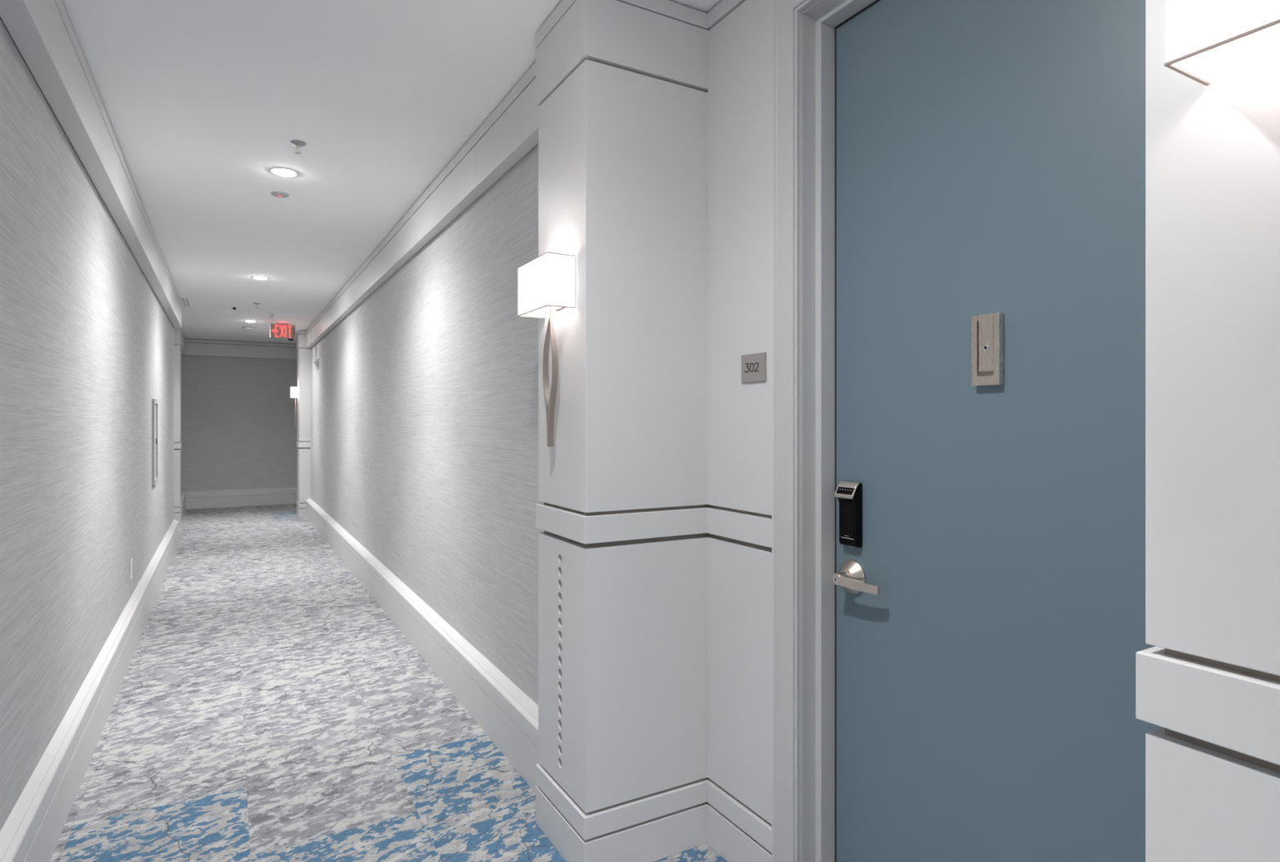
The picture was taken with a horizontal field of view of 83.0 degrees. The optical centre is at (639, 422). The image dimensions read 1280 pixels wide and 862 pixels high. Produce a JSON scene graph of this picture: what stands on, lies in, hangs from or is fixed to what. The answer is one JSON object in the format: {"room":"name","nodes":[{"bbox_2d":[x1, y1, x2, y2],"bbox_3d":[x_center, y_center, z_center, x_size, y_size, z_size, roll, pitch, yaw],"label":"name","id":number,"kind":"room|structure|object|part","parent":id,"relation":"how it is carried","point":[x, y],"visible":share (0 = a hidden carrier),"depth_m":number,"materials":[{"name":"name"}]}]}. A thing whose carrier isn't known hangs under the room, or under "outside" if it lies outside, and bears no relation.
{"room":"apartment building corridor","nodes":[
{"label":"apartment building corridor","id":0,"kind":"room"},
{"bbox_2d":[0,16,173,831],"bbox_3d":[-1.938,0.013,2.245,0.120,2.613,13.020,0,0,-30],"label":"wall","id":1,"kind":"structure","parent":0,"point":[86,340],"depth_m":2.52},
{"bbox_2d":[0,519,178,861],"bbox_3d":[-1.865,1.189,2.286,0.047,0.262,13.019,0,0,-30],"label":"baseboard","id":2,"kind":"structure","parent":1,"relation":"attached to","point":[32,832],"depth_m":2.61,"materials":[{"name":"grey paint"}]},
{"bbox_2d":[0,0,182,328],"bbox_3d":[-1.854,-1.167,2.293,0.073,0.251,13.020,0,0,-30],"label":"trim","id":3,"kind":"structure","parent":1,"relation":"attached to","point":[42,31],"depth_m":2.62,"materials":[{"name":"grey paint"}]},
{"bbox_2d":[129,558,133,580],"bbox_3d":[-3.085,0.889,4.388,0.009,0.118,0.076,0,0,-30],"label":"power outlet","id":4,"kind":"object","parent":1,"relation":"attached to","point":[131,559],"visible":1,"depth_m":4.37,"materials":[{"name":"white plastic"}]},
{"bbox_2d":[151,398,158,484],"bbox_3d":[-3.870,0.148,5.771,0.016,0.673,0.340,0,0,-30],"label":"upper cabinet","id":5,"kind":"object","parent":1,"relation":"attached to","point":[154,402],"visible":1,"depth_m":5.65,"materials":[{"name":"grey paint"}]},
{"bbox_3d":[-3.874,0.148,5.768,0.006,0.597,0.264,0,0,-30],"label":"cabinet door","id":6,"kind":"part","parent":5,"relation":"part of","materials":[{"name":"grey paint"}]},
{"bbox_2d":[180,354,182,492],"bbox_3d":[-6.669,0.013,10.339,0.120,2.613,1.630,0,0,-30],"label":"wall","id":7,"kind":"structure","parent":0,"point":[181,354],"depth_m":11.06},
{"bbox_2d":[173,327,182,522],"bbox_3d":[-6.301,0.013,9.739,0.205,2.613,0.378,0,0,-30],"label":"trim","id":8,"kind":"structure","parent":7,"relation":"attached to","point":[177,331],"depth_m":9.62,"materials":[{"name":"grey paint"}]},
{"bbox_3d":[-6.303,-0.392,9.738,0.196,1.299,0.364,0,0,-30],"label":"panel","id":9,"kind":"part","parent":8,"relation":"part of","materials":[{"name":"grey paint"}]},
{"bbox_3d":[-6.303,0.739,9.738,0.196,0.756,0.364,0,0,-30],"label":"panel","id":10,"kind":"part","parent":8,"relation":"part of","materials":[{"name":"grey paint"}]},
{"bbox_3d":[-6.300,0.307,9.740,0.203,0.078,0.378,0,0,-30],"label":"chair rail","id":11,"kind":"part","parent":8,"relation":"part of","materials":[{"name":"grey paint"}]},
{"bbox_2d":[181,492,186,516],"bbox_3d":[-6.664,1.189,10.511,0.060,0.262,1.335,0,0,-30],"label":"baseboard","id":12,"kind":"structure","parent":7,"relation":"attached to","point":[183,494],"depth_m":10.54,"materials":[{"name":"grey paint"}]},
{"bbox_2d":[181,331,186,355],"bbox_3d":[-6.664,-1.167,10.511,0.060,0.251,1.336,0,0,-30],"label":"trim","id":13,"kind":"structure","parent":7,"relation":"attached to","point":[184,339],"depth_m":10.54,"materials":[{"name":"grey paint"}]},
{"bbox_2d":[182,355,297,493],"bbox_3d":[-6.738,0.013,11.307,4.300,2.613,0.120,0,0,-30],"label":"wall","id":14,"kind":"structure","parent":0,"point":[239,432],"depth_m":11.44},
{"bbox_2d":[186,487,297,509],"bbox_3d":[-6.145,1.189,11.542,1.863,0.262,0.060,0,0,-30],"label":"baseboard","id":15,"kind":"structure","parent":14,"relation":"attached to","point":[268,496],"depth_m":11.42,"materials":[{"name":"grey paint"}]},
{"bbox_2d":[186,338,297,359],"bbox_3d":[-6.145,-1.167,11.542,1.863,0.251,0.060,0,0,-30],"label":"trim","id":16,"kind":"structure","parent":14,"relation":"attached to","point":[200,347],"depth_m":11.41,"materials":[{"name":"grey paint"}]},
{"bbox_2d":[289,386,298,426],"bbox_3d":[-4.877,-0.227,10.206,0.093,0.563,0.244,0,0,-30],"label":"wall sconce","id":17,"kind":"object","parent":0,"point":[294,389],"visible":1,"depth_m":10.12,"materials":[{"name":"white fabric"}]},
{"bbox_3d":[-4.878,-0.431,10.206,0.090,0.152,0.241,0,0,-30],"label":"lamp shade","id":18,"kind":"part","parent":17,"relation":"part of","materials":[{"name":"white fabric"}]},
{"bbox_2d":[49,503,727,861],"bbox_3d":[-2.571,1.360,4.002,4.300,0.080,16.700,0,0,-30],"label":"floor","id":19,"kind":"structure","parent":0,"point":[266,708],"depth_m":3.02,"materials":[{"name":"grey carpet"}]},
{"bbox_2d":[62,0,722,343],"bbox_3d":[-2.571,-1.333,4.002,4.300,0.080,16.700,0,0,-30],"label":"ceiling","id":20,"kind":"structure","parent":0,"point":[200,99],"depth_m":3.03,"materials":[{"name":"paint"}]},
{"bbox_2d":[179,297,191,306],"bbox_3d":[-4.858,-1.289,7.734,0.075,0.008,0.650,0,0,-30],"label":"ceiling vent","id":21,"kind":"object","parent":20,"relation":"in","point":[185,301],"visible":1,"depth_m":7.71,"materials":[{"name":"metal"}]},
{"bbox_2d":[229,306,239,310],"bbox_3d":[-4.515,-1.275,8.050,0.090,0.036,0.090,0,0,-30],"label":"ceiling sensor","id":22,"kind":"object","parent":20,"relation":"attached to","point":[233,307],"visible":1,"depth_m":8.04,"materials":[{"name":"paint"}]},
{"bbox_2d":[242,326,254,329],"bbox_3d":[-5.295,-1.276,9.782,0.150,0.034,0.150,0,0,-30],"label":"smoke detector","id":23,"kind":"object","parent":20,"relation":"attached to","point":[243,327],"visible":1,"depth_m":9.73,"materials":[{"name":"grey plastic"}]},
{"bbox_2d":[251,275,269,279],"bbox_3d":[-3.381,-1.289,6.441,0.142,0.010,0.142,0,0,-30],"label":"recessed light","id":24,"kind":"object","parent":20,"relation":"in","point":[253,277],"visible":1,"depth_m":6.41,"materials":[{"name":"white plastic"}]},
{"bbox_2d":[253,276,266,279],"bbox_3d":[-3.381,-1.289,6.441,0.103,0.010,0.103,0,0,-30],"label":"diffuser","id":25,"kind":"object","parent":24,"relation":"attached to","point":[256,277],"depth_m":6.41,"materials":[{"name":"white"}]},
{"bbox_2d":[268,312,275,319],"bbox_3d":[-4.436,-1.289,8.706,0.050,0.008,0.520,0,0,-30],"label":"ceiling vent","id":26,"kind":"object","parent":20,"relation":"in","point":[271,316],"visible":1,"depth_m":8.70,"materials":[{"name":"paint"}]},
{"bbox_2d":[271,191,288,197],"bbox_3d":[-2.031,-1.283,4.082,0.092,0.020,0.092,0,0,-30],"label":"ceiling sensor","id":27,"kind":"object","parent":20,"relation":"attached to","point":[276,193],"visible":1,"depth_m":4.06,"materials":[{"name":"grey plastic"}]},
{"bbox_2d":[270,322,294,338],"bbox_3d":[-4.622,-1.194,9.352,0.290,0.198,0.040,0,0,-30],"label":"exit sign","id":28,"kind":"object","parent":20,"relation":"hanging from","point":[280,330],"visible":1,"depth_m":9.34,"materials":[{"name":"red plastic"}]},
{"bbox_2d":[269,167,299,177],"bbox_3d":[-1.833,-1.289,3.727,0.142,0.010,0.142,0,0,-30],"label":"recessed light","id":29,"kind":"object","parent":20,"relation":"in","point":[282,171],"visible":1,"depth_m":3.71,"materials":[{"name":"white plastic"}]},
{"bbox_2d":[273,168,295,176],"bbox_3d":[-1.833,-1.289,3.727,0.103,0.010,0.103,0,0,-30],"label":"diffuser","id":30,"kind":"object","parent":29,"relation":"attached to","point":[282,172],"depth_m":3.71,"materials":[{"name":"white plastic"}]},
{"bbox_2d":[289,139,306,154],"bbox_3d":[-1.578,-1.268,3.337,0.068,0.049,0.068,0,0,-30],"label":"sprinkler","id":31,"kind":"object","parent":20,"relation":"attached to","point":[298,144],"visible":1,"depth_m":3.33,"materials":[{"name":"grey metal"}]},
{"bbox_2d":[310,142,543,705],"bbox_3d":[-2.375,0.013,6.322,0.120,2.613,8.863,0,0,-30],"label":"wall","id":32,"kind":"structure","parent":0,"point":[424,396],"depth_m":3.73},
{"bbox_2d":[296,330,310,517],"bbox_3d":[-4.633,0.013,10.346,0.482,2.613,0.378,0,0,-30],"label":"trim","id":33,"kind":"structure","parent":32,"relation":"attached to","point":[303,444],"depth_m":10.11,"materials":[{"name":"grey paint"}]},
{"bbox_3d":[-4.634,0.307,10.345,0.480,0.078,0.378,0,0,-30],"label":"chair rail","id":34,"kind":"part","parent":33,"relation":"part of","materials":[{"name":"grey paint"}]},
{"bbox_3d":[-4.631,-0.392,10.347,0.473,1.299,0.364,0,0,-30],"label":"panel","id":35,"kind":"part","parent":33,"relation":"part of","materials":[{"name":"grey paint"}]},
{"bbox_3d":[-4.631,0.739,10.347,0.473,0.756,0.364,0,0,-30],"label":"panel","id":36,"kind":"part","parent":33,"relation":"part of","materials":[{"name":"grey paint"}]},
{"bbox_2d":[313,358,319,369],"bbox_3d":[-4.133,-0.752,9.224,0.057,0.145,0.110,0,0,-30],"label":"fire alarm strobe","id":37,"kind":"object","parent":32,"relation":"attached to","point":[316,362],"visible":1,"depth_m":9.19,"materials":[{"name":"white plastic"}]},
{"bbox_2d":[306,62,538,348],"bbox_3d":[-2.452,-1.167,6.278,0.058,0.251,8.863,0,0,-30],"label":"trim","id":38,"kind":"structure","parent":32,"relation":"attached to","point":[511,131],"depth_m":3.55,"materials":[{"name":"grey paint"}]},
{"bbox_2d":[306,498,539,793],"bbox_3d":[-2.452,1.189,6.279,0.057,0.262,8.862,0,0,-30],"label":"baseboard","id":39,"kind":"structure","parent":32,"relation":"attached to","point":[503,711],"depth_m":3.55,"materials":[{"name":"grey paint"}]},
{"bbox_2d":[535,0,711,861],"bbox_3d":[-0.051,0.013,2.337,0.460,2.613,0.378,0,0,-30],"label":"pillar","id":40,"kind":"structure","parent":32,"relation":"attached to","point":[622,86],"depth_m":2.17,"materials":[{"name":"grey paint"}]},
{"bbox_3d":[-0.052,0.307,2.336,0.458,0.078,0.378,0,0,-30],"label":"chair rail","id":41,"kind":"part","parent":40,"relation":"part of","materials":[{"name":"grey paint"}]},
{"bbox_3d":[-0.049,-0.392,2.338,0.451,1.299,0.364,0,0,-30],"label":"panel","id":42,"kind":"part","parent":40,"relation":"part of","materials":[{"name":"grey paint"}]},
{"bbox_3d":[-0.049,0.739,2.338,0.451,0.756,0.364,0,0,-30],"label":"panel","id":43,"kind":"part","parent":40,"relation":"part of","materials":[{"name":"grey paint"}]},
{"bbox_2d":[517,252,576,446],"bbox_3d":[-0.286,-0.209,2.203,0.093,0.563,0.244,0,0,-30],"label":"wall sconce","id":44,"kind":"object","parent":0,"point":[549,278],"visible":1,"depth_m":2.17,"materials":[{"name":"white fabric"}]},
{"bbox_3d":[-0.287,-0.413,2.202,0.090,0.152,0.241,0,0,-30],"label":"lamp shade","id":45,"kind":"part","parent":44,"relation":"part of","materials":[{"name":"white"}]},
{"bbox_3d":[-0.248,-0.406,2.224,0.005,0.113,0.072,0,0,-30],"label":"plate","id":46,"kind":"part","parent":44,"relation":"part of","materials":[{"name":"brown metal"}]},
{"bbox_2d":[706,0,773,861],"bbox_3d":[0.634,0.013,1.671,0.148,2.613,1.495,0,0,-30],"label":"wall","id":47,"kind":"structure","parent":0,"point":[740,513],"depth_m":2.13,"materials":[{"name":"grey paint"}]},
{"bbox_3d":[0.297,0.307,2.138,0.023,0.078,0.312,0,0,-30],"label":"chair rail","id":48,"kind":"part","parent":47,"relation":"part of","materials":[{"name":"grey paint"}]},
{"bbox_3d":[0.298,-0.488,2.143,0.016,1.491,0.319,0,0,-30],"label":"panel","id":49,"kind":"part","parent":47,"relation":"part of","materials":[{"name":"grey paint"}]},
{"bbox_3d":[0.298,0.739,2.143,0.016,0.756,0.319,0,0,-30],"label":"panel","id":50,"kind":"part","parent":47,"relation":"part of","materials":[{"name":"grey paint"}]},
{"bbox_2d":[741,351,766,382],"bbox_3d":[0.325,-0.158,2.073,0.006,0.080,0.107,0,0,-30],"label":"room sign","id":51,"kind":"object","parent":47,"relation":"attached to","point":[753,366],"visible":1,"depth_m":2.07,"materials":[{"name":"metal"}]},
{"bbox_2d":[773,0,879,861],"bbox_3d":[0.710,0.076,1.510,0.155,2.487,1.136,0,0,-30],"label":"trim","id":52,"kind":"structure","parent":47,"relation":"attached to","point":[805,31],"depth_m":1.91,"materials":[{"name":"paint"}]},
{"bbox_2d":[831,0,1160,861],"bbox_3d":[0.733,0.134,1.523,0.107,2.357,0.894,0,0,-30],"label":"door","id":53,"kind":"structure","parent":47,"relation":"in","point":[989,578],"depth_m":1.52,"materials":[{"name":"blue paint"}]},
{"bbox_2d":[834,481,858,498],"bbox_3d":[0.528,0.172,1.848,0.025,0.040,0.062,0,0,-30],"label":"lock","id":54,"kind":"object","parent":53,"relation":"attached to","point":[845,490],"depth_m":1.84,"materials":[{"name":"silver metal"}]},
{"bbox_3d":[0.537,0.396,1.857,0.027,0.087,0.087,0,0,-30],"label":"lever handle","id":55,"kind":"part","parent":53,"relation":"part of","materials":[{"name":"silver metal"}]},
{"bbox_3d":[0.535,0.397,1.786,0.012,0.031,0.129,0,0,-34],"label":"lever","id":56,"kind":"part","parent":53,"relation":"part of","materials":[{"name":"silver metal"}]},
{"bbox_3d":[0.738,-0.162,1.528,0.004,0.130,0.040,0,0,-30],"label":"plate","id":57,"kind":"part","parent":53,"relation":"part of","materials":[{"name":"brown metal"}]},
{"bbox_3d":[1.802,0.014,-1.000,0.120,2.613,3.676,0,0,-30],"label":"wall","id":58,"kind":"structure","parent":0,"visible":0},
{"bbox_2d":[1135,0,1279,861],"bbox_3d":[0.855,0.013,0.785,0.422,2.613,0.378,0,0,-30],"label":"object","id":59,"kind":"structure","parent":58,"relation":"attached to","point":[1210,679],"depth_m":0.78,"materials":[{"name":"grey paint"}]},
{"bbox_3d":[0.855,0.307,0.784,0.420,0.078,0.378,0,0,-30],"label":"chair rail","id":60,"kind":"part","parent":59,"relation":"part of","materials":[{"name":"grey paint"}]},
{"bbox_3d":[0.858,0.739,0.786,0.413,0.756,0.364,0,0,-30],"label":"panel","id":61,"kind":"part","parent":59,"relation":"part of","materials":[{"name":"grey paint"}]},
{"bbox_2d":[1164,0,1279,85],"bbox_3d":[0.638,-0.239,0.659,0.093,0.563,0.244,0,0,-30],"label":"wall sconce","id":62,"kind":"object","parent":58,"relation":"attached to","point":[1193,28],"visible":1,"depth_m":0.71,"materials":[{"name":"white"}]}
]}

